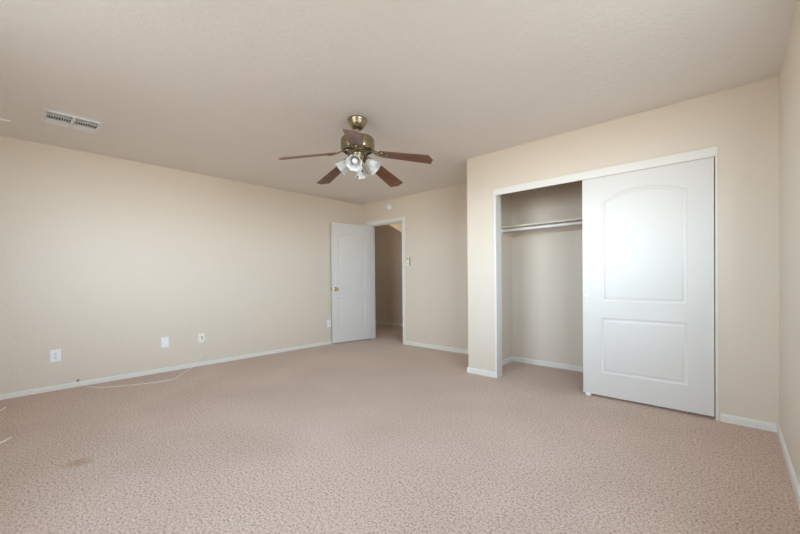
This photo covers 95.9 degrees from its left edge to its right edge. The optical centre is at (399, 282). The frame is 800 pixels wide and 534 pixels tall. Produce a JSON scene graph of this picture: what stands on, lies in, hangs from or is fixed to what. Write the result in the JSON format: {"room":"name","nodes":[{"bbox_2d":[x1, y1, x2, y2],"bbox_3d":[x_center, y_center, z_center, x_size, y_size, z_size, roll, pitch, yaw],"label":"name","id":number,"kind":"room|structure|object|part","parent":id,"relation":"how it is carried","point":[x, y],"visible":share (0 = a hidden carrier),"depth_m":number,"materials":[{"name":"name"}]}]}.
{"room":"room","nodes":[
{"label":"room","id":0,"kind":"room"},
{"bbox_2d":[0,136,362,393],"bbox_3d":[-2.407,-0.160,4.826,0.120,2.440,5.008,0,1,42],"label":"wall","id":1,"kind":"structure","parent":0,"point":[103,258],"depth_m":4.13,"materials":[{"name":"beige paint"}]},
{"bbox_2d":[50,349,60,362],"bbox_3d":[-3.438,0.735,3.604,0.008,0.124,0.080,0,1,42],"label":"wall outlet","id":2,"kind":"object","parent":1,"relation":"attached to","point":[55,355],"visible":1,"depth_m":3.60,"materials":[{"name":"white plastic"}]},
{"bbox_2d":[161,337,168,347],"bbox_3d":[-2.799,0.717,4.303,0.007,0.124,0.080,0,1,42],"label":"blank wall plate","id":3,"kind":"object","parent":1,"relation":"attached to","point":[164,340],"visible":1,"depth_m":4.30,"materials":[{"name":"white plastic"}]},
{"bbox_2d":[0,341,332,399],"bbox_3d":[-2.306,1.034,4.836,0.013,0.050,4.888,0,1,42],"label":"baseboard","id":4,"kind":"structure","parent":1,"relation":"attached to","point":[160,370],"depth_m":4.13,"materials":[{"name":"white paint"}]},
{"bbox_2d":[198,333,203,342],"bbox_3d":[-2.528,0.712,4.597,0.009,0.120,0.072,0,1,42],"label":"cable wall plate","id":5,"kind":"object","parent":1,"relation":"attached to","point":[201,335],"visible":1,"depth_m":4.59,"materials":[{"name":"white plastic"}]},
{"bbox_2d":[78,338,205,387],"bbox_3d":[-2.740,0.894,4.025,0.463,0.354,1.231,0,1,42],"label":"cable","id":6,"kind":"object","parent":5,"relation":"attached to","point":[203,338],"visible":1,"depth_m":3.81,"materials":[{"name":"white plastic"}]},
{"bbox_2d":[331,222,371,342],"bbox_3d":[-0.838,0.008,6.274,0.778,2.022,0.145,-1,1,-37],"label":"door","id":7,"kind":"structure","parent":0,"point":[350,243],"depth_m":6.24,"materials":[{"name":"white paint"}]},
{"bbox_3d":[-0.834,-0.366,6.260,0.518,0.940,0.008,-1,1,-37],"label":"arched panel","id":8,"kind":"part","parent":7,"relation":"part of","materials":[{"name":"white paint"}]},
{"bbox_3d":[-0.825,0.524,6.268,0.518,0.520,0.008,-1,1,-37],"label":"panel","id":9,"kind":"part","parent":7,"relation":"part of","materials":[{"name":"white paint"}]},
{"bbox_2d":[375,224,402,323],"bbox_3d":[0.379,-0.213,7.963,5.000,2.440,0.120,0,1,42],"label":"wall","id":10,"kind":"structure","parent":0,"point":[388,240],"depth_m":8.47,"materials":[{"name":"beige paint"}]},
{"bbox_2d":[376,321,402,326],"bbox_3d":[0.346,0.977,7.925,5.000,0.060,0.013,0,1,42],"label":"baseboard","id":11,"kind":"structure","parent":10,"relation":"attached to","point":[377,322],"depth_m":8.46,"materials":[{"name":"white paint"}]},
{"bbox_2d":[389,222,401,232],"bbox_3d":[0.559,-0.853,7.184,2.280,1.149,0.770,0,1,42],"label":"wall","id":12,"kind":"structure","parent":0,"point":[398,226],"depth_m":7.20,"materials":[{"name":"beige paint"}]},
{"bbox_2d":[0,0,796,204],"bbox_3d":[-0.827,-1.442,4.544,8.084,0.100,6.760,0,1,42],"label":"ceiling","id":13,"kind":"structure","parent":0,"point":[215,88],"depth_m":2.37,"materials":[{"name":"white paint"}]},
{"bbox_2d":[41,108,103,133],"bbox_3d":[-2.779,-1.354,3.062,0.348,0.012,0.368,0,1,42],"label":"ceiling vent","id":14,"kind":"object","parent":13,"relation":"in","point":[49,116],"visible":1,"depth_m":3.04,"materials":[{"name":"white metal"}]},
{"bbox_2d":[278,115,432,186],"bbox_3d":[-0.365,-1.127,3.100,1.213,0.515,1.213,0,1,42],"label":"ceiling fan","id":15,"kind":"object","parent":13,"relation":"hanging from","point":[358,145],"visible":1,"depth_m":3.00,"materials":[{"name":"brown wood"}]},
{"bbox_3d":[-0.745,-1.016,2.910,0.462,0.006,0.146,-14,15,-21],"label":"blade","id":16,"kind":"part","parent":15,"relation":"part of","materials":[{"name":"brown wood"}]},
{"bbox_3d":[-0.626,-1.011,3.385,0.146,0.006,0.462,-13,-3,-41],"label":"blade","id":17,"kind":"part","parent":15,"relation":"part of","materials":[{"name":"brown wood"}]},
{"bbox_3d":[-0.473,-0.993,3.075,0.110,0.137,0.137,-39,-2,4],"label":"lamp shade","id":18,"kind":"part","parent":15,"relation":"part of","materials":[{"name":"white glass"}]},
{"bbox_3d":[-0.330,-1.047,2.647,0.146,0.006,0.462,9,6,-5],"label":"blade","id":19,"kind":"part","parent":15,"relation":"part of","materials":[{"name":"brown wood"}]},
{"bbox_3d":[-0.367,-0.993,2.951,0.137,0.137,0.110,-1,38,5],"label":"lamp shade","id":20,"kind":"part","parent":15,"relation":"part of","materials":[{"name":"white glass"}]},
{"bbox_3d":[-0.366,-1.002,2.961,0.049,0.049,0.083,-1,38,4],"label":"bulb","id":21,"kind":"part","parent":15,"relation":"part of","materials":[{"name":"white glass"}]},
{"bbox_3d":[-0.349,-0.995,3.181,0.137,0.137,0.110,-1,-38,5],"label":"lamp shade","id":22,"kind":"part","parent":15,"relation":"part of","materials":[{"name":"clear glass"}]},
{"bbox_3d":[-0.243,-0.995,3.057,0.110,0.137,0.137,38,3,3],"label":"lamp shade","id":23,"kind":"part","parent":15,"relation":"part of","materials":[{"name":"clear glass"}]},
{"bbox_3d":[-0.138,-1.011,3.418,0.146,0.006,0.462,-11,-18,30],"label":"blade","id":24,"kind":"part","parent":15,"relation":"part of","materials":[{"name":"brown wood"}]},
{"bbox_3d":[0.046,-1.028,2.964,0.462,0.006,0.146,11,-6,14],"label":"blade","id":25,"kind":"part","parent":15,"relation":"part of","materials":[{"name":"brown wood"}]},
{"bbox_2d":[0,324,799,533],"bbox_3d":[-0.803,1.097,4.566,8.084,0.100,6.760,0,1,42],"label":"floor","id":26,"kind":"structure","parent":0,"point":[382,434],"depth_m":2.23,"materials":[{"name":"beige carpet"}]},
{"bbox_2d":[501,193,512,359],"bbox_3d":[1.153,-0.190,4.452,0.128,2.440,0.749,0,1,42],"label":"wall","id":27,"kind":"structure","parent":0,"point":[506,204],"depth_m":4.57,"materials":[{"name":"beige paint"}]},
{"bbox_2d":[502,356,512,364],"bbox_3d":[1.216,0.999,4.415,0.013,0.060,0.749,0,1,42],"label":"baseboard","id":28,"kind":"structure","parent":27,"relation":"attached to","point":[510,359],"depth_m":4.56,"materials":[{"name":"white paint"}]},
{"bbox_2d":[363,157,715,385],"bbox_3d":[0.325,-0.194,5.800,7.844,2.440,0.120,0,1,42],"label":"wall","id":29,"kind":"structure","parent":0,"point":[547,268],"depth_m":4.63,"materials":[{"name":"beige paint"}]},
{"bbox_2d":[367,216,405,344],"bbox_3d":[-0.214,-0.027,6.287,0.917,2.108,0.138,0,1,42],"label":"door frame","id":30,"kind":"structure","parent":29,"relation":"attached to","point":[372,235],"depth_m":6.33,"materials":[{"name":"white paint"}]},
{"bbox_2d":[406,341,467,353],"bbox_3d":[0.734,0.996,5.356,1.713,0.060,0.013,0,1,42],"label":"baseboard","id":31,"kind":"structure","parent":29,"relation":"attached to","point":[464,351],"depth_m":5.48,"materials":[{"name":"white paint"}]},
{"bbox_2d":[501,202,714,235],"bbox_3d":[2.193,-0.640,3.764,2.336,0.083,0.344,0,1,42],"label":"closet shelf","id":32,"kind":"object","parent":29,"relation":"attached to","point":[570,227],"visible":0.24,"depth_m":4.26,"materials":[{"name":"beige paint"}]},
{"bbox_2d":[501,207,714,232],"bbox_3d":[2.101,-0.631,3.670,2.288,0.054,0.054,0,1,42],"label":"closet rod","id":33,"kind":"object","parent":32,"relation":"attached to","point":[579,222],"visible":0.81,"depth_m":4.09,"materials":[{"name":"white metal"}]},
{"bbox_2d":[513,356,715,392],"bbox_3d":[2.326,0.993,3.897,2.325,0.060,0.013,0,1,42],"label":"baseboard","id":34,"kind":"structure","parent":29,"relation":"attached to","point":[516,359],"depth_m":4.36,"materials":[{"name":"white paint"}]},
{"bbox_2d":[467,76,778,423],"bbox_3d":[1.723,-0.186,3.344,2.466,2.440,0.115,0,1,42],"label":"wall","id":35,"kind":"structure","parent":0,"point":[744,119],"depth_m":2.65,"materials":[{"name":"beige paint"}]},
{"bbox_2d":[467,367,494,377],"bbox_3d":[0.901,1.005,4.031,0.350,0.060,0.013,0,1,42],"label":"baseboard","id":36,"kind":"structure","parent":35,"relation":"attached to","point":[469,370],"depth_m":4.02,"materials":[{"name":"white paint"}]},
{"bbox_2d":[493,142,719,420],"bbox_3d":[1.728,0.016,3.335,1.817,2.036,0.127,0,1,42],"label":"door frame","id":37,"kind":"structure","parent":35,"relation":"attached to","point":[497,199],"depth_m":3.31,"materials":[{"name":"white paint"}]},
{"bbox_2d":[582,157,714,416],"bbox_3d":[2.027,0.035,3.024,0.912,1.952,0.036,0,1,42],"label":"door","id":38,"kind":"structure","parent":35,"relation":"in","point":[648,234],"depth_m":2.96,"materials":[{"name":"white paint"}]},
{"bbox_3d":[2.013,-0.314,3.014,0.602,0.968,0.008,0,1,43],"label":"arched panel","id":39,"kind":"part","parent":38,"relation":"part of","materials":[{"name":"white paint"}]},
{"bbox_3d":[2.022,0.562,3.021,0.602,0.491,0.008,0,1,43],"label":"panel","id":40,"kind":"part","parent":38,"relation":"part of","materials":[{"name":"white paint"}]},
{"bbox_2d":[720,413,776,432],"bbox_3d":[2.484,1.003,2.581,0.289,0.060,0.013,0,1,42],"label":"baseboard","id":41,"kind":"structure","parent":35,"relation":"attached to","point":[742,421],"depth_m":2.57,"materials":[{"name":"white paint"}]},
{"bbox_2d":[779,0,799,484],"bbox_3d":[2.121,-0.177,1.865,0.120,2.440,6.760,0,1,42],"label":"wall","id":42,"kind":"structure","parent":0,"point":[789,76],"depth_m":1.98,"materials":[{"name":"beige paint"}]},
{"bbox_2d":[777,424,799,509],"bbox_3d":[1.240,1.028,1.000,0.013,0.060,4.024,0,1,42],"label":"baseboard","id":43,"kind":"structure","parent":42,"relation":"attached to","point":[796,487],"depth_m":1.95,"materials":[{"name":"white paint"}]}
]}

